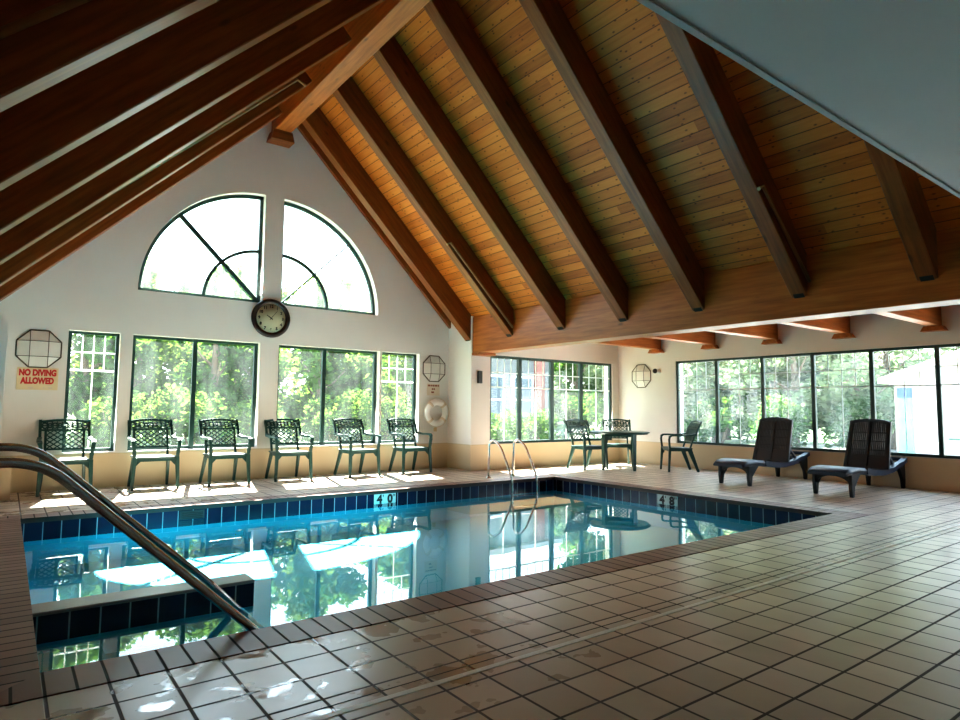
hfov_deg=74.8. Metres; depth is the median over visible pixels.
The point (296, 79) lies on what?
pipe
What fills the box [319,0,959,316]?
ceiling
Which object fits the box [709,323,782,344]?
joist
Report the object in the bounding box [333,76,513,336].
rafter
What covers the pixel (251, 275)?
tree
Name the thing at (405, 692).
drain
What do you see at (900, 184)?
rafter
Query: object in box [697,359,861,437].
tree
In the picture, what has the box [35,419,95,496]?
patio chair
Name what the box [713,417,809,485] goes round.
sun lounger
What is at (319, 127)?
rafter
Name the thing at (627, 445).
patio chair
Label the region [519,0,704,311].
rafter
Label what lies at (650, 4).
trim
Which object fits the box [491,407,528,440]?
shrub
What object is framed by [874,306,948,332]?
joist
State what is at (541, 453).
wall
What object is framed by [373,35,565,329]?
rafter
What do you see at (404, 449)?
patio chair
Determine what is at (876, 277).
beam
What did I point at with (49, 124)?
rafter
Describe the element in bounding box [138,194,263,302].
window
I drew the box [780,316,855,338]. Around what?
joist
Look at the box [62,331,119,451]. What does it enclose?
window
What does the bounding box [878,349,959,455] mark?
building
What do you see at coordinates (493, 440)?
pool ladder
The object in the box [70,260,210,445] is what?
tree
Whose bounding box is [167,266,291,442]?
tree
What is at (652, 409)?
wall
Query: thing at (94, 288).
wall
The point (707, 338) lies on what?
joist
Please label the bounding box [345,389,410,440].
shrub
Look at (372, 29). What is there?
ridge beam
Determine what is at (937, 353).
window
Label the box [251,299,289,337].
wall clock
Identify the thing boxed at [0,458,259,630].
handrail
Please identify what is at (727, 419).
shrub
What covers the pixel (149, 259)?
tree
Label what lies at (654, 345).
joist
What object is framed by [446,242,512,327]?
light fixture
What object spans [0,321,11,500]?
wall
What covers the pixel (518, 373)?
window
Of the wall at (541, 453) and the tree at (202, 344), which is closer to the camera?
the wall at (541, 453)
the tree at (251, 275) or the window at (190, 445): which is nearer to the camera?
the window at (190, 445)
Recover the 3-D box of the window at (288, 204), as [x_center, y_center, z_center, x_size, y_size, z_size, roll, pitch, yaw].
[-2.608,-1.709,10.883,1.768,1.768,0.060,4,-6,-37]
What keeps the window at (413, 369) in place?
in the wall at (94, 288)
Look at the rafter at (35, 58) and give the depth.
2.77 m
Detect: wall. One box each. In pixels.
[0,122,448,492]
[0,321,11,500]
[488,343,618,469]
[618,304,959,492]
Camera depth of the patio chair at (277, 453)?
9.85 m
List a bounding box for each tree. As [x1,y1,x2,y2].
[67,334,161,447]
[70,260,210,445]
[71,257,186,413]
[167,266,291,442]
[172,272,256,429]
[187,260,309,420]
[278,275,372,440]
[285,286,391,441]
[287,269,390,394]
[356,312,411,398]
[360,354,412,438]
[554,362,603,423]
[554,365,603,399]
[583,365,688,417]
[584,366,696,396]
[683,361,760,442]
[685,363,730,439]
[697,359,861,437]
[719,353,880,399]
[719,354,865,446]
[768,351,894,430]
[826,348,952,449]
[859,347,959,371]
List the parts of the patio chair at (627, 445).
frame, scroll panel, seat, leg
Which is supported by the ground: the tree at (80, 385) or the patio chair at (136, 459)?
the tree at (80, 385)
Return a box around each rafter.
[0,0,219,111]
[0,0,331,190]
[0,0,384,234]
[0,26,351,264]
[0,72,311,285]
[0,106,281,301]
[302,107,470,340]
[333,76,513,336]
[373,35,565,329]
[423,0,627,321]
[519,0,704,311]
[655,13,807,297]
[864,140,937,281]
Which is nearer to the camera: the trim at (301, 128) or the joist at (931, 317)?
the joist at (931, 317)
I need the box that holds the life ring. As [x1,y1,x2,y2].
[424,398,448,426]
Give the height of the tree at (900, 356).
6.716 m
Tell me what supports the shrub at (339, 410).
on the ground
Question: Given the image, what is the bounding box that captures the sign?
[16,367,58,389]
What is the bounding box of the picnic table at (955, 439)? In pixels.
[948,437,959,440]
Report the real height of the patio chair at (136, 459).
0.940 m
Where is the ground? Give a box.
[65,415,838,447]
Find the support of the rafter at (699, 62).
attached to the ceiling at (824, 175)
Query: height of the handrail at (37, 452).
1.379 m
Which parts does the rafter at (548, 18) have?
hanger plate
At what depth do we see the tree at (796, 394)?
19.16 m
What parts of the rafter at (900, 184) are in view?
hanger plate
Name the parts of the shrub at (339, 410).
stem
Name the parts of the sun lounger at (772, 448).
leg, seat, leg, backrest, leg, rail, rail, leg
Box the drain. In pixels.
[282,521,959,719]
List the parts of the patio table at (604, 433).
leg, leg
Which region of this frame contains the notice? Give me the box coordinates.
[427,384,439,395]
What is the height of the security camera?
0.104 m
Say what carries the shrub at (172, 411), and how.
on the ground
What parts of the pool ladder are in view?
rail, rail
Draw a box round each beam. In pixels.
[267,0,429,147]
[472,226,959,356]
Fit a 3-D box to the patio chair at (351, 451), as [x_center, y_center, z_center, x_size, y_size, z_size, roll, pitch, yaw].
[-2.076,1.451,10.473,0.625,0.940,0.649,5,-6,-43]
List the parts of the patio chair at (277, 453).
leg, armrest, leg, frame, scroll panel, seat, leg, armrest, leg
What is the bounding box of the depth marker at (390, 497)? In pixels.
[374,493,395,503]
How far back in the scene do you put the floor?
3.02 m
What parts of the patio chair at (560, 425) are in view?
frame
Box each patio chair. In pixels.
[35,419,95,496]
[127,419,181,490]
[198,419,251,486]
[264,418,313,481]
[331,418,380,477]
[386,418,432,473]
[554,421,577,438]
[563,419,608,469]
[602,419,632,466]
[660,421,702,471]
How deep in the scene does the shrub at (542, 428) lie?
16.46 m
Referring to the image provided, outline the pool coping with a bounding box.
[0,474,867,706]
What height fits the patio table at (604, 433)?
0.716 m
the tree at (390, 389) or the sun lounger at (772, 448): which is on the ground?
the tree at (390, 389)
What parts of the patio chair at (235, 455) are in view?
leg, armrest, leg, scroll panel, frame, seat, leg, armrest, leg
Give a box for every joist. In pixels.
[594,338,664,353]
[643,331,719,349]
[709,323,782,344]
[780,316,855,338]
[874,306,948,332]
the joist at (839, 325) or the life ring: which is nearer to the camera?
the joist at (839, 325)
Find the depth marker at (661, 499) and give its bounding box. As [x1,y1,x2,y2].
[657,494,677,506]
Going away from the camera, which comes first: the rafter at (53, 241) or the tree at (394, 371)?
the rafter at (53, 241)
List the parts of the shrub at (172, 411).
stem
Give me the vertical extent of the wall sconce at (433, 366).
0.500 m
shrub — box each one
[65,390,161,447]
[143,383,244,445]
[226,399,290,443]
[286,388,371,441]
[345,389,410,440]
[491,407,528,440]
[508,408,557,440]
[546,391,603,439]
[684,391,756,442]
[746,394,811,446]
[821,395,892,448]
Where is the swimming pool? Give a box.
[21,480,817,671]
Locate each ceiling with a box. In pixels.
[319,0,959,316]
[652,0,959,192]
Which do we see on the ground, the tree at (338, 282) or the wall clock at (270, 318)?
the tree at (338, 282)
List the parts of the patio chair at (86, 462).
leg, armrest, frame, scroll panel, seat, leg, leg, armrest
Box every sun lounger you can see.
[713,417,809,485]
[807,419,907,497]
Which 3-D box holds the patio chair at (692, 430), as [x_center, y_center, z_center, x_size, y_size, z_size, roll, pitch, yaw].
[3.763,1.605,11.754,0.649,0.940,0.625,0,-4,1]
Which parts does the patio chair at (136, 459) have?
leg, armrest, leg, frame, scroll panel, seat, leg, armrest, leg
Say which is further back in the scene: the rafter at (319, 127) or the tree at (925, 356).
the tree at (925, 356)
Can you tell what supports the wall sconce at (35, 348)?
attached to the wall at (94, 288)
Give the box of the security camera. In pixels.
[653,369,660,372]
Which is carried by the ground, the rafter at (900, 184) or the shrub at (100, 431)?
the shrub at (100, 431)
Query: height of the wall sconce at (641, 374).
0.500 m
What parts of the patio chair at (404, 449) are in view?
leg, armrest, frame, scroll panel, leg, seat, leg, armrest, leg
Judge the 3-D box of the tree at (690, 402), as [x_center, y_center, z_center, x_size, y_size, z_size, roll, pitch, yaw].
[8.203,0.669,22.093,3.636,4.973,3.997,-2,-5,34]
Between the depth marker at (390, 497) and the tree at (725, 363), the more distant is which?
the tree at (725, 363)
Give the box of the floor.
[0,461,959,719]
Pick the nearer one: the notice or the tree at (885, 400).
the notice
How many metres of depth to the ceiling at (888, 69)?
2.26 m
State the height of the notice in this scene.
0.220 m
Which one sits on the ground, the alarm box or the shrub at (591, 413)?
the shrub at (591, 413)
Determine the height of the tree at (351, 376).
5.440 m
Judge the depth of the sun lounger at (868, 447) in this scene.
9.12 m
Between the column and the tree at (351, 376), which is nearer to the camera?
the column
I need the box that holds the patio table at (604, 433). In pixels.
[589,430,649,470]
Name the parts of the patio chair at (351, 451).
leg, armrest, frame, scroll panel, leg, seat, leg, armrest, leg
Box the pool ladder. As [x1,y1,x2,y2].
[486,439,537,511]
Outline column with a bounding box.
[447,316,488,470]
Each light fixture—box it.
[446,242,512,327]
[757,184,810,281]
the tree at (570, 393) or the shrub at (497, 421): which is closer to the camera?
the shrub at (497, 421)
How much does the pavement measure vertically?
0.030 m
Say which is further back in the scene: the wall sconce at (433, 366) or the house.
the house
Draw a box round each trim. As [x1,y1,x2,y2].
[297,123,450,328]
[636,0,959,197]
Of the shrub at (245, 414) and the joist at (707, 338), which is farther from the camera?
the shrub at (245, 414)
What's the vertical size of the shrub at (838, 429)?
1.906 m
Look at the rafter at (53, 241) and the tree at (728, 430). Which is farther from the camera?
the tree at (728, 430)
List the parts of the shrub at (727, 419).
stem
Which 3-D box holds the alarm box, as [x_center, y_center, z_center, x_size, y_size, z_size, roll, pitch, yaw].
[-0.003,0.314,11.552,0.090,0.230,0.050,4,-6,-37]
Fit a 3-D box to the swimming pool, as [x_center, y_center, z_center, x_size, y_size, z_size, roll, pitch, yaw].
[-0.306,1.899,6.507,7.205,0.455,4.450,4,-6,-37]
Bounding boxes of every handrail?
[0,443,263,627]
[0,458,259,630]
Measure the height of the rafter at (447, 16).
3.560 m
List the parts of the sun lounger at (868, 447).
leg, seat, leg, backrest, leg, rail, rail, leg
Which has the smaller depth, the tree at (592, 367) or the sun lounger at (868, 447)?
the sun lounger at (868, 447)
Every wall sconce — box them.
[15,329,61,367]
[422,355,444,381]
[632,364,650,387]
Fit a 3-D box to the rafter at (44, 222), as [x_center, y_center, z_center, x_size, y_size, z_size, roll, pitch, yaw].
[-3.050,-2.488,6.576,3.549,3.549,0.170,4,-6,-37]
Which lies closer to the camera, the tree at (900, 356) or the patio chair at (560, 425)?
the patio chair at (560, 425)
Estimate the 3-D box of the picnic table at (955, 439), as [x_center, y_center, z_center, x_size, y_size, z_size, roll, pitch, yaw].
[9.608,1.823,11.393,0.836,0.752,1.600,4,-6,-37]
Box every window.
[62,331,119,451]
[127,335,257,450]
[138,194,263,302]
[276,345,376,445]
[281,201,374,314]
[381,352,415,442]
[490,355,611,443]
[676,343,959,458]
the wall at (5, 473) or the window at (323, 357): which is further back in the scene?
the window at (323, 357)
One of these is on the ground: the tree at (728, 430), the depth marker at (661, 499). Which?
the tree at (728, 430)
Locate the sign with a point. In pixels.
(27, 378)
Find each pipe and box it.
[0,0,91,38]
[70,78,305,220]
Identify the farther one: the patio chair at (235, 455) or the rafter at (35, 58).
the patio chair at (235, 455)
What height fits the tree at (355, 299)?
5.782 m
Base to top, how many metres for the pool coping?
0.104 m
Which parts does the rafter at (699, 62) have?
hanger plate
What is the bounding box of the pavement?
[801,444,896,451]
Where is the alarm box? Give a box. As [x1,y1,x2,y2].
[477,371,481,382]
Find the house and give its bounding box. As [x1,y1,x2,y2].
[491,358,548,440]
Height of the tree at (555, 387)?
5.425 m
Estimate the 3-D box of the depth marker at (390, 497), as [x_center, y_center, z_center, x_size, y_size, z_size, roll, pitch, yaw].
[-1.293,1.886,8.545,0.330,0.132,0.010,4,-6,-37]
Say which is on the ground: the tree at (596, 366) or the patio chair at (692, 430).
the tree at (596, 366)
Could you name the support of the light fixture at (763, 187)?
attached to the rafter at (699, 62)
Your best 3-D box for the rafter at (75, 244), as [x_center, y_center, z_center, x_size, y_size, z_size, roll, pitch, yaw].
[-4.512,-2.352,8.512,3.549,3.549,0.170,4,-6,-37]
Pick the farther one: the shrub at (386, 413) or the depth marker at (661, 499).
the shrub at (386, 413)
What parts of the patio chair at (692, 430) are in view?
leg, leg, armrest, seat, armrest, leg, frame, leg, scroll panel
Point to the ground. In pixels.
(810, 439)
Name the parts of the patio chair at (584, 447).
leg, armrest, frame, scroll panel, leg, seat, leg, leg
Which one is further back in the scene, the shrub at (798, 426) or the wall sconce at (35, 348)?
the shrub at (798, 426)
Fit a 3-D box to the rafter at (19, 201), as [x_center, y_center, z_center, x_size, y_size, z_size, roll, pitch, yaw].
[-2.316,-2.557,5.604,3.549,3.549,0.170,4,-6,-37]
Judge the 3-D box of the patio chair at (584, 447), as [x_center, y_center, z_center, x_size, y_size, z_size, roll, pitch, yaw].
[2.026,1.613,12.065,0.626,0.940,0.649,3,-5,-31]
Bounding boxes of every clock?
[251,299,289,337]
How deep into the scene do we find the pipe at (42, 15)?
2.65 m

